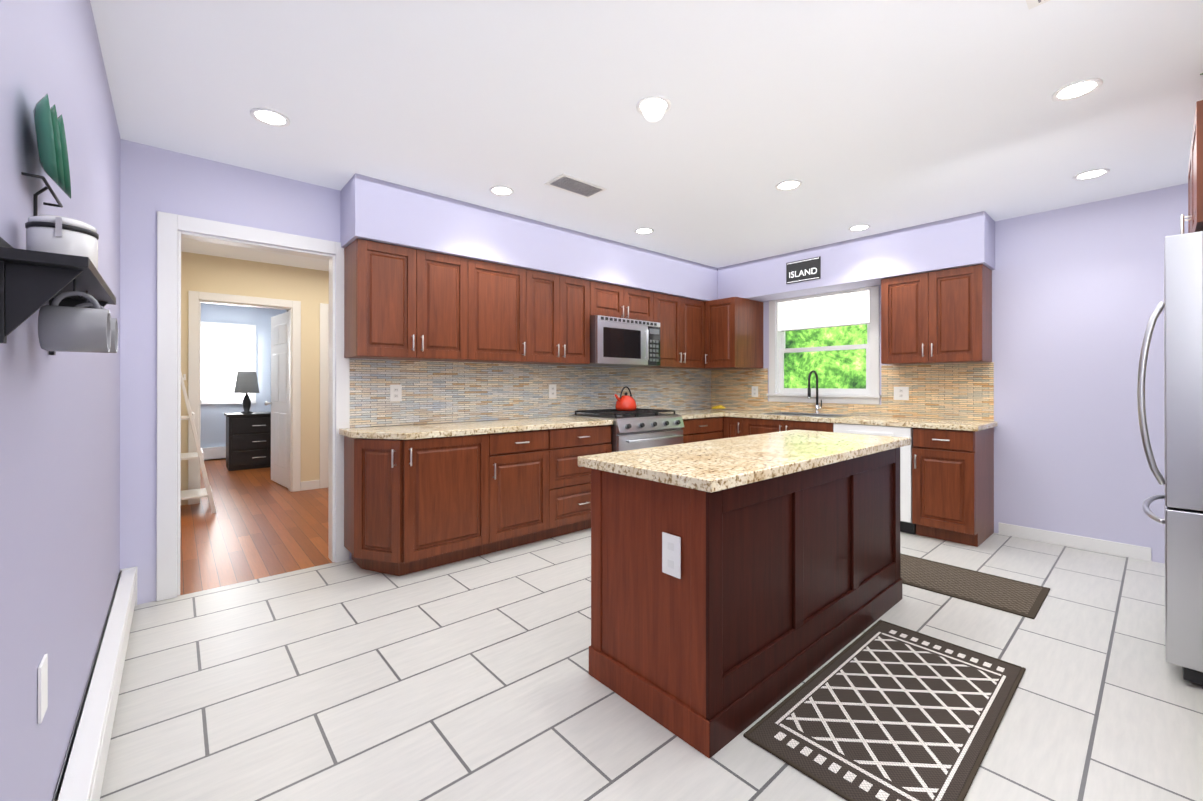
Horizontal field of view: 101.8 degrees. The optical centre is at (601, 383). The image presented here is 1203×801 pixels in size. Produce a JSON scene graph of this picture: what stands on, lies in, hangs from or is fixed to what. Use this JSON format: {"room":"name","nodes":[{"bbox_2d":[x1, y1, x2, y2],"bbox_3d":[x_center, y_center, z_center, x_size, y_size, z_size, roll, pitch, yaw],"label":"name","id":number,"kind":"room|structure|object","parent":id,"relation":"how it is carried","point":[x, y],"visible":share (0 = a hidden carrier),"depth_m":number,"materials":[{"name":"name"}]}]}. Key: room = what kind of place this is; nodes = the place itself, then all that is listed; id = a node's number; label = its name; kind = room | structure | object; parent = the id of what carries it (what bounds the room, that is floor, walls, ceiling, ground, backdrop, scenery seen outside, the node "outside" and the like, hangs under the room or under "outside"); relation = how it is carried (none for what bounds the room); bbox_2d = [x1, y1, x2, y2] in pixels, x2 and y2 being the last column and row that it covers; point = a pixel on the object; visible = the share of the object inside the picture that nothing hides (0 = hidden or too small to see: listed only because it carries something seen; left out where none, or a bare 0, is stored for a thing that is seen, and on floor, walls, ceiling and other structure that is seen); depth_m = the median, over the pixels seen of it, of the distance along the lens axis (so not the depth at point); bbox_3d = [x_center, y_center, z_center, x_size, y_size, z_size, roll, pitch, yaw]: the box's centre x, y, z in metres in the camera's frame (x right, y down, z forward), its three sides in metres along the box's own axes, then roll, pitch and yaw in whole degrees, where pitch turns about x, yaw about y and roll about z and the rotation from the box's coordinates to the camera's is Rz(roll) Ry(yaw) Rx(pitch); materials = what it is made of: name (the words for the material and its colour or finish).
{"room":"kitchen","nodes":[
{"label":"kitchen","id":0,"kind":"room"},
{"bbox_2d":[0,0,120,800],"bbox_3d":[-1.127,-0.055,0.867,0.120,2.500,4.500,0,0,-41],"label":"wall","id":1,"kind":"structure","parent":0,"point":[59,492],"depth_m":1.18,"materials":[{"name":"purple paint"}]},
{"bbox_2d":[38,654,47,723],"bbox_3d":[-1.219,0.665,1.065,0.007,0.120,0.070,0,0,-41],"label":"electrical outlet","id":2,"kind":"object","parent":1,"relation":"attached to","point":[42,687],"visible":1,"depth_m":1.06,"materials":[{"name":"white plastic"}]},
{"bbox_2d":[21,93,70,215],"bbox_3d":[-1.125,-0.406,1.000,0.055,0.322,0.259,0,0,-41],"label":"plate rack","id":3,"kind":"object","parent":1,"relation":"attached to","point":[51,144],"visible":1,"depth_m":0.95,"materials":[{"name":"green"}]},
{"bbox_2d":[0,237,115,354],"bbox_3d":[-1.087,-0.150,0.996,0.106,0.170,0.520,0,0,-41],"label":"wall shelf","id":4,"kind":"object","parent":1,"relation":"attached to","point":[32,282],"visible":0.73,"depth_m":0.82,"materials":[{"name":"black wood"}]},
{"bbox_2d":[25,215,98,270],"bbox_3d":[-1.016,-0.263,0.923,0.094,0.094,0.097,0,0,-41],"label":"canister","id":5,"kind":"object","parent":4,"relation":"on","point":[58,234],"visible":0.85,"depth_m":0.89,"materials":[{"name":"white ceramic"}]},
{"bbox_2d":[38,291,110,352],"bbox_3d":[-0.982,-0.116,0.914,0.085,0.114,0.084,0,0,-41],"label":"mug","id":6,"kind":"object","parent":4,"relation":"hanging from","point":[69,329],"visible":1,"depth_m":0.89,"materials":[{"name":"grey ceramic"}]},
{"bbox_2d":[74,302,117,352],"bbox_3d":[-1.092,-0.119,1.044,0.080,0.106,0.076,0,0,-41],"label":"mug","id":7,"kind":"object","parent":4,"relation":"hanging from","point":[114,338],"visible":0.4,"depth_m":1.05,"materials":[{"name":"grey ceramic"}]},
{"bbox_2d":[53,566,136,800],"bbox_3d":[-1.071,1.090,0.945,0.067,0.210,4.446,0,0,-41],"label":"baseboard heater","id":8,"kind":"object","parent":1,"relation":"attached to","point":[81,778],"visible":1,"depth_m":1.53,"materials":[{"name":"white metal"}]},
{"bbox_2d":[200,303,286,459],"bbox_3d":[-6.142,-0.041,7.787,2.570,2.500,0.120,0,0,-41],"label":"wall","id":9,"kind":"structure","parent":0,"point":[213,426],"depth_m":7.95,"materials":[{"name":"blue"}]},
{"bbox_2d":[202,446,225,459],"bbox_3d":[-6.066,1.099,7.720,1.100,0.180,0.073,0,0,-41],"label":"baseboard heater","id":10,"kind":"object","parent":9,"relation":"attached to","point":[214,452],"visible":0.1,"depth_m":7.67,"materials":[{"name":"white metal"}]},
{"bbox_2d":[201,321,255,403],"bbox_3d":[-5.993,-0.316,7.837,0.740,1.290,0.060,0,0,-41],"label":"room window","id":11,"kind":"structure","parent":9,"relation":"in","point":[228,351],"depth_m":7.83,"materials":[{"name":"white glass"}]},
{"bbox_2d":[181,251,328,504],"bbox_3d":[-3.207,-0.045,5.703,3.250,2.500,0.120,0,0,-41],"label":"wall","id":12,"kind":"structure","parent":0,"point":[308,288],"depth_m":5.37,"materials":[{"name":"beige paint"}]},
{"bbox_2d":[188,291,300,504],"bbox_3d":[-3.769,0.144,5.198,0.960,2.120,0.138,0,0,-41],"label":"door frame","id":13,"kind":"structure","parent":12,"relation":"attached to","point":[196,299],"depth_m":5.14,"materials":[{"name":"white wood"}]},
{"bbox_2d":[265,311,288,487],"bbox_3d":[-3.819,0.189,5.766,0.185,2.008,0.769,0,0,-41],"label":"hall door","id":14,"kind":"structure","parent":12,"relation":"in","point":[279,402],"depth_m":5.76,"materials":[{"name":"white wood"}]},
{"bbox_2d":[320,303,328,487],"bbox_3d":[-2.910,0.145,5.948,0.940,2.120,0.138,0,0,-41],"label":"door frame","id":15,"kind":"structure","parent":12,"relation":"attached to","point":[324,378],"depth_m":5.62,"materials":[{"name":"white wood"}]},
{"bbox_2d":[120,139,709,604],"bbox_3d":[-0.651,-0.048,4.350,5.420,2.500,0.120,0,0,-41],"label":"wall","id":16,"kind":"structure","parent":0,"point":[154,181],"depth_m":2.68,"materials":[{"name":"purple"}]},
{"bbox_2d":[156,211,349,600],"bbox_3d":[-2.121,0.127,3.053,0.970,2.145,0.138,0,0,-41],"label":"door frame","id":17,"kind":"structure","parent":16,"relation":"attached to","point":[169,237],"depth_m":2.76,"materials":[{"name":"white wood"}]},
{"bbox_2d":[344,239,479,361],"bbox_3d":[-1.337,-0.540,3.452,0.804,0.740,0.328,0,0,-41],"label":"upper cabinet","id":18,"kind":"object","parent":16,"relation":"attached to","point":[402,303],"depth_m":3.28,"materials":[{"name":"brown wood"}]},
{"bbox_2d":[480,261,535,363],"bbox_3d":[-0.892,-0.539,3.840,0.614,0.740,0.328,0,0,-41],"label":"upper cabinet","id":19,"kind":"object","parent":16,"relation":"attached to","point":[507,293],"depth_m":3.77,"materials":[{"name":"brown wood"}]},
{"bbox_2d":[350,358,710,427],"bbox_3d":[-0.206,0.071,4.649,4.085,0.472,0.011,0,0,-41],"label":"backsplash","id":20,"kind":"structure","parent":16,"relation":"attached to","point":[439,392],"depth_m":4.08,"materials":[{"name":"tile"}]},
{"bbox_2d":[390,385,401,400],"bbox_3d":[-1.482,0.070,3.522,0.080,0.120,0.007,0,0,-41],"label":"electrical outlet","id":21,"kind":"object","parent":20,"relation":"attached to","point":[395,392],"visible":1,"depth_m":3.52,"materials":[{"name":"white plastic"}]},
{"bbox_2d":[549,385,555,397],"bbox_3d":[-0.442,0.072,4.430,0.080,0.120,0.007,0,0,-41],"label":"electrical outlet","id":22,"kind":"object","parent":20,"relation":"attached to","point":[552,391],"visible":1,"depth_m":4.43,"materials":[{"name":"white plastic"}]},
{"bbox_2d":[516,271,591,364],"bbox_3d":[-0.480,-0.538,4.200,0.719,0.740,0.328,0,0,-41],"label":"upper cabinet","id":23,"kind":"object","parent":16,"relation":"attached to","point":[563,303],"depth_m":4.12,"materials":[{"name":"brown wood"}]},
{"bbox_2d":[592,281,655,321],"bbox_3d":[0.102,-0.752,4.709,0.820,0.310,0.328,0,0,-41],"label":"upper cabinet","id":24,"kind":"object","parent":16,"relation":"attached to","point":[609,300],"depth_m":4.57,"materials":[{"name":"brown wood"}]},
{"bbox_2d":[582,315,659,366],"bbox_3d":[0.149,-0.382,4.655,0.817,0.425,0.467,0,0,-41],"label":"microwave","id":25,"kind":"object","parent":24,"relation":"attached to","point":[618,342],"visible":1,"depth_m":4.46,"materials":[{"name":"silver metal"}]},
{"bbox_2d":[640,293,683,368],"bbox_3d":[0.593,-0.536,5.137,0.477,0.740,0.328,0,0,-41],"label":"upper cabinet","id":26,"kind":"object","parent":16,"relation":"attached to","point":[665,304],"depth_m":4.99,"materials":[{"name":"brown wood"}]},
{"bbox_2d":[676,296,707,369],"bbox_3d":[0.884,-0.536,5.348,0.478,0.740,0.393,0,0,-41],"label":"upper cabinet","id":27,"kind":"object","parent":16,"relation":"attached to","point":[691,315],"depth_m":5.26,"materials":[{"name":"brown wood"}]},
{"bbox_2d":[90,0,1202,270],"bbox_3d":[-1.552,-1.347,4.701,6.320,0.100,11.070,0,0,-41],"label":"ceiling","id":28,"kind":"structure","parent":0,"point":[878,116],"depth_m":2.28,"materials":[{"name":"white paint"}]},
{"bbox_2d":[250,108,289,126],"bbox_3d":[-1.620,-1.297,2.391,0.164,0.008,0.164,0,0,-41],"label":"recessed light","id":29,"kind":"object","parent":28,"relation":"in","point":[270,117],"visible":1,"depth_m":2.39,"materials":[{"name":"white"}]},
{"bbox_2d":[489,186,513,195],"bbox_3d":[-0.673,-1.295,3.298,0.164,0.008,0.164,0,0,-41],"label":"recessed light","id":30,"kind":"object","parent":28,"relation":"in","point":[502,191],"visible":0.98,"depth_m":3.29,"materials":[{"name":"white"}]},
{"bbox_2d":[340,173,717,300],"bbox_3d":[-0.092,-1.104,4.517,4.118,0.386,0.363,0,0,-41],"label":"soffit beam","id":31,"kind":"structure","parent":28,"relation":"attached to","point":[378,210],"depth_m":3.70,"materials":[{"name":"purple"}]},
{"bbox_2d":[545,173,606,197],"bbox_3d":[-0.168,-1.294,3.221,0.360,0.010,0.200,0,0,-41],"label":"ceiling vent","id":32,"kind":"object","parent":28,"relation":"in","point":[573,185],"visible":1,"depth_m":3.20,"materials":[{"name":"white metal"}]},
{"bbox_2d":[635,228,653,234],"bbox_3d":[0.364,-1.294,4.164,0.164,0.008,0.164,0,0,-41],"label":"recessed light","id":33,"kind":"object","parent":28,"relation":"in","point":[643,231],"visible":1,"depth_m":4.16,"materials":[{"name":"white"}]},
{"bbox_2d":[636,96,670,115],"bbox_3d":[0.244,-1.297,2.293,0.164,0.008,0.164,0,0,-41],"label":"recessed light","id":34,"kind":"object","parent":28,"relation":"in","point":[653,105],"visible":1,"depth_m":2.29,"materials":[{"name":"white"}]},
{"bbox_2d":[775,180,801,190],"bbox_3d":[1.227,-1.296,3.205,0.164,0.008,0.164,0,0,-41],"label":"recessed light","id":35,"kind":"object","parent":28,"relation":"in","point":[787,185],"visible":1,"depth_m":3.21,"materials":[{"name":"white"}]},
{"bbox_2d":[718,211,994,301],"bbox_3d":[2.233,-1.103,4.709,0.363,0.386,2.403,0,0,-41],"label":"soffit beam","id":36,"kind":"structure","parent":28,"relation":"attached to","point":[944,244],"depth_m":4.28,"materials":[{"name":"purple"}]},
{"bbox_2d":[786,256,820,283],"bbox_3d":[1.955,-1.092,4.743,0.008,0.210,0.340,0,0,-41],"label":"sign","id":37,"kind":"object","parent":36,"relation":"attached to","point":[802,265],"visible":1,"depth_m":4.74,"materials":[{"name":"black"}]},
{"bbox_2d":[789,268,816,277],"bbox_3d":[1.953,-1.071,4.739,0.002,0.060,0.278,0,0,-41],"label":"lettering","id":38,"kind":"object","parent":37,"relation":"attached to","point":[802,272],"visible":1,"depth_m":4.72,"materials":[{"name":"white paint"}]},
{"bbox_2d":[848,224,869,230],"bbox_3d":[2.151,-1.294,4.078,0.164,0.008,0.164,0,0,-41],"label":"recessed light","id":39,"kind":"object","parent":28,"relation":"in","point":[859,227],"visible":0.98,"depth_m":4.07,"materials":[{"name":"white"}]},
{"bbox_2d":[1026,0,1049,9],"bbox_3d":[1.426,-1.298,1.533,0.300,0.010,0.170,0,0,-41],"label":"ceiling vent","id":40,"kind":"object","parent":28,"relation":"in","point":[1031,4],"visible":1,"depth_m":1.66,"materials":[{"name":"white"}]},
{"bbox_2d":[1052,78,1102,101],"bbox_3d":[2.107,-1.298,2.168,0.164,0.008,0.164,0,0,-41],"label":"recessed light","id":41,"kind":"object","parent":28,"relation":"in","point":[1077,89],"visible":1,"depth_m":2.16,"materials":[{"name":"white"}]},
{"bbox_2d":[1073,168,1109,179],"bbox_3d":[3.045,-1.296,3.040,0.164,0.008,0.164,0,0,-41],"label":"recessed light","id":42,"kind":"object","parent":28,"relation":"in","point":[1090,174],"visible":0.98,"depth_m":3.04,"materials":[{"name":"white"}]},
{"bbox_2d":[100,459,1202,800],"bbox_3d":[-1.552,1.253,4.695,6.320,0.100,11.070,0,0,-41],"label":"floor","id":43,"kind":"structure","parent":0,"point":[462,680],"depth_m":1.94,"materials":[{"name":"tile"}]},
{"bbox_2d":[181,373,216,512],"bbox_3d":[-3.855,0.278,4.592,0.357,1.849,0.460,0,0,-41],"label":"ladder shelf","id":44,"kind":"object","parent":43,"relation":"on","point":[206,491],"visible":0.6,"depth_m":4.48,"materials":[{"name":"white wood"}]},
{"bbox_2d":[224,412,270,470],"bbox_3d":[-5.022,0.820,7.119,0.720,0.775,0.576,0,0,-41],"label":"dresser","id":45,"kind":"object","parent":43,"relation":"on","point":[248,440],"visible":0.69,"depth_m":6.85,"materials":[{"name":"black wood"}]},
{"bbox_2d":[234,371,258,413],"bbox_3d":[-5.098,0.132,7.025,0.300,0.600,0.300,0,0,-41],"label":"desk lamp","id":46,"kind":"object","parent":45,"relation":"on","point":[246,382],"visible":1,"depth_m":6.95,"materials":[{"name":"grey"}]},
{"bbox_2d":[344,436,415,575],"bbox_3d":[-1.456,0.772,3.153,0.262,0.856,0.618,0,0,-41],"label":"base cabinet","id":47,"kind":"object","parent":43,"relation":"on","point":[413,505],"depth_m":3.02,"materials":[{"name":"brown wood"}]},
{"bbox_2d":[416,433,499,571],"bbox_3d":[-1.184,0.772,3.391,0.681,0.856,0.618,0,0,-41],"label":"base cabinet","id":48,"kind":"object","parent":43,"relation":"on","point":[458,477],"depth_m":3.20,"materials":[{"name":"brown wood"}]},
{"bbox_2d":[500,429,551,550],"bbox_3d":[-0.806,0.773,3.720,0.560,0.856,0.618,0,0,-41],"label":"base cabinet","id":49,"kind":"object","parent":43,"relation":"on","point":[525,456],"depth_m":3.55,"materials":[{"name":"brown wood"}]},
{"bbox_2d":[552,425,611,537],"bbox_3d":[-0.379,0.774,4.094,0.696,0.856,0.618,0,0,-41],"label":"base cabinet","id":50,"kind":"object","parent":43,"relation":"on","point":[571,482],"depth_m":3.83,"materials":[{"name":"brown wood"}]},
{"bbox_2d":[339,416,612,439],"bbox_3d":[-0.834,0.325,3.683,1.927,0.039,0.637,0,0,-41],"label":"countertop","id":51,"kind":"structure","parent":50,"relation":"on","point":[416,431],"depth_m":3.40,"materials":[{"name":"stone"}]},
{"bbox_2d":[569,408,683,451],"bbox_3d":[0.251,0.729,4.547,0.836,0.947,0.736,0,0,-41],"label":"range","id":52,"kind":"object","parent":43,"relation":"on","point":[639,428],"visible":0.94,"depth_m":4.30,"materials":[{"name":"silver metal"}]},
{"bbox_2d":[615,386,636,410],"bbox_3d":[0.213,0.141,4.560,0.243,0.227,0.200,0,0,-41],"label":"kettle","id":53,"kind":"object","parent":52,"relation":"on","point":[625,402],"visible":1,"depth_m":4.50,"materials":[{"name":"red metal"}]},
{"bbox_2d":[681,417,722,442],"bbox_3d":[0.799,0.776,5.122,0.736,0.856,0.618,0,0,-41],"label":"base cabinet","id":54,"kind":"object","parent":43,"relation":"on","point":[711,428],"depth_m":4.90,"materials":[{"name":"brown wood"}]},
{"bbox_2d":[659,410,722,418],"bbox_3d":[0.789,0.328,5.099,0.690,0.039,0.640,0,0,-41],"label":"countertop","id":55,"kind":"structure","parent":54,"relation":"on","point":[686,414],"depth_m":4.97,"materials":[{"name":"stone"}]},
{"bbox_2d":[722,416,729,437],"bbox_3d":[1.330,0.777,5.545,0.618,0.856,0.679,0,0,-41],"label":"base cabinet","id":56,"kind":"object","parent":43,"relation":"on","point":[726,420],"depth_m":5.10,"materials":[{"name":"brown wood"}]},
{"bbox_2d":[692,408,997,430],"bbox_3d":[2.004,0.327,4.737,0.664,0.039,2.782,0,0,-41],"label":"countertop","id":57,"kind":"structure","parent":56,"relation":"on","point":[953,424],"depth_m":4.12,"materials":[{"name":"stone"}]},
{"bbox_2d":[712,405,724,408],"bbox_3d":[1.343,0.270,5.573,0.178,0.047,0.090,0,0,-41],"label":"bananas","id":58,"kind":"object","parent":57,"relation":"on","point":[719,407],"visible":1,"depth_m":5.54,"materials":[{"name":"yellow food"}]},
{"bbox_2d":[760,412,852,417],"bbox_3d":[1.985,0.393,4.766,0.424,0.180,0.724,0,0,-41],"label":"sink","id":59,"kind":"object","parent":57,"relation":"in","point":[806,414],"visible":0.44,"depth_m":4.89,"materials":[{"name":"silver metal"}]},
{"bbox_2d":[807,370,821,413],"bbox_3d":[2.127,0.089,4.873,0.217,0.436,0.086,0,0,-41],"label":"faucet","id":60,"kind":"object","parent":57,"relation":"on","point":[817,407],"visible":0.96,"depth_m":4.91,"materials":[{"name":"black metal"}]},
{"bbox_2d":[589,447,901,757],"bbox_3d":[0.799,0.770,2.376,1.766,0.855,0.637,0,0,-41],"label":"kitchen island","id":61,"kind":"object","parent":43,"relation":"on","point":[782,587],"visible":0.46,"depth_m":1.83,"materials":[{"name":"brown wood"}]},
{"bbox_2d":[662,532,680,578],"bbox_3d":[0.240,0.591,1.681,0.006,0.140,0.080,0,0,-41],"label":"outlet","id":62,"kind":"object","parent":61,"relation":"attached to","point":[671,555],"visible":1,"depth_m":1.68,"materials":[{"name":"white plastic"}]},
{"bbox_2d":[578,430,910,492],"bbox_3d":[0.809,0.322,2.365,1.830,0.039,0.670,0,0,-41],"label":"island countertop","id":63,"kind":"structure","parent":61,"relation":"on","point":[711,466],"depth_m":2.01,"materials":[{"name":"stone"}]},
{"bbox_2d":[730,417,781,437],"bbox_3d":[1.609,0.776,5.226,0.618,0.856,0.288,0,0,-41],"label":"base cabinet","id":64,"kind":"object","parent":43,"relation":"on","point":[739,426],"depth_m":4.88,"materials":[{"name":"brown wood"}]},
{"bbox_2d":[833,423,915,533],"bbox_3d":[2.445,0.775,4.239,0.620,0.853,0.601,0,0,-41],"label":"dishwasher","id":65,"kind":"object","parent":43,"relation":"on","point":[907,525],"visible":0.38,"depth_m":3.87,"materials":[{"name":"white metal"}]},
{"bbox_2d":[743,620,1025,800],"bbox_3d":[1.123,1.191,1.844,1.224,0.010,0.559,0,0,-41],"label":"rug","id":66,"kind":"object","parent":43,"relation":"on","point":[880,710],"visible":1,"depth_m":1.73,"materials":[{"name":"brown fabric"}]},
{"bbox_2d":[912,427,993,546],"bbox_3d":[2.790,0.774,3.873,0.618,0.856,0.397,0,0,-41],"label":"base cabinet","id":67,"kind":"object","parent":43,"relation":"on","point":[952,485],"depth_m":3.68,"materials":[{"name":"brown wood"}]},
{"bbox_2d":[900,553,1049,618],"bbox_3d":[1.906,1.195,3.221,0.550,0.009,1.500,0,0,-41],"label":"rug","id":68,"kind":"object","parent":43,"relation":"on","point":[1019,598],"visible":0.46,"depth_m":2.86,"materials":[{"name":"brown fabric"}]},
{"bbox_2d":[1137,231,1202,684],"bbox_3d":[2.855,0.302,1.976,0.900,1.790,0.912,0,0,-41],"label":"fridge","id":69,"kind":"object","parent":43,"relation":"on","point":[1181,480],"visible":1,"depth_m":1.93,"materials":[{"name":"grey metal"}]},
{"bbox_2d":[711,183,1187,563],"bbox_3d":[2.904,-0.048,4.308,0.120,2.500,4.620,0,0,-41],"label":"wall","id":70,"kind":"structure","parent":0,"point":[1077,294],"depth_m":3.55,"materials":[{"name":"purple paint"}]},
{"bbox_2d":[708,297,762,369],"bbox_3d":[1.452,-0.536,5.423,0.598,0.740,0.409,0,0,-41],"label":"upper cabinet","id":71,"kind":"object","parent":70,"relation":"attached to","point":[735,324],"depth_m":5.25,"materials":[{"name":"brown wood"}]},
{"bbox_2d":[766,286,880,403],"bbox_3d":[2.257,-0.387,5.012,0.160,1.170,1.150,0,0,-41],"label":"window","id":72,"kind":"structure","parent":70,"relation":"in","point":[858,306],"depth_m":4.95,"materials":[{"name":"white"}]},
{"bbox_2d":[711,362,993,420],"bbox_3d":[2.246,0.071,4.958,0.011,0.472,2.745,0,0,-41],"label":"backsplash","id":73,"kind":"structure","parent":70,"relation":"attached to","point":[960,391],"depth_m":4.36,"materials":[{"name":"tile"}]},
{"bbox_2d":[752,386,757,396],"bbox_3d":[1.734,0.095,5.530,0.007,0.120,0.080,0,0,-41],"label":"electrical outlet","id":74,"kind":"object","parent":73,"relation":"attached to","point":[754,391],"visible":1,"depth_m":5.53,"materials":[{"name":"white plastic"}]},
{"bbox_2d":[894,387,908,399],"bbox_3d":[2.708,0.092,4.415,0.007,0.120,0.120,0,0,-41],"label":"electrical outlet","id":75,"kind":"object","parent":73,"relation":"attached to","point":[901,393],"visible":1,"depth_m":4.41,"materials":[{"name":"white plastic"}]},
{"bbox_2d":[881,264,991,364],"bbox_3d":[2.777,-0.538,4.085,0.362,0.740,0.709,0,0,-41],"label":"upper cabinet","id":76,"kind":"object","parent":70,"relation":"attached to","point":[940,317],"visible":0.98,"depth_m":3.94,"materials":[{"name":"brown wood"}]},
{"bbox_2d":[998,522,1150,560],"bbox_3d":[3.435,1.155,3.594,0.012,0.090,0.810,0,0,-41],"label":"baseboard","id":77,"kind":"structure","parent":70,"relation":"attached to","point":[1109,547],"depth_m":3.55,"materials":[{"name":"white wood"}]},
{"bbox_3d":[2.388,-0.055,0.870,5.420,2.500,0.120,0,0,-41],"label":"wall","id":78,"kind":"structure","parent":0,"visible":0},
{"bbox_2d":[1184,100,1202,232],"bbox_3d":[2.910,-0.863,1.916,0.900,0.480,0.761,0,0,-41],"label":"upper cabinet","id":79,"kind":"object","parent":78,"relation":"attached to","point":[1195,196],"depth_m":1.92,"materials":[{"name":"brown wood"}]},
{"label":"outside","id":80,"kind":"structure","parent":0,"visible":0},
{"bbox_2d":[784,324,866,388],"bbox_3d":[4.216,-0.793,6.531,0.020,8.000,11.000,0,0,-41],"label":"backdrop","id":81,"kind":"structure","parent":80,"point":[844,369],"depth_m":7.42,"materials":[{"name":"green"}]},
{"bbox_3d":[-3.463,-0.049,3.686,0.210,2.500,2.578,0,0,-41],"label":"wall","id":82,"kind":"structure","parent":0,"visible":0},
{"bbox_2d":[301,480,319,490],"bbox_3d":[-2.886,1.152,4.194,1.326,0.100,2.569,0,0,-41],"label":"baseboard","id":83,"kind":"structure","parent":82,"relation":"attached to","point":[310,485],"depth_m":5.53,"materials":[{"name":"white wood"}]}
]}

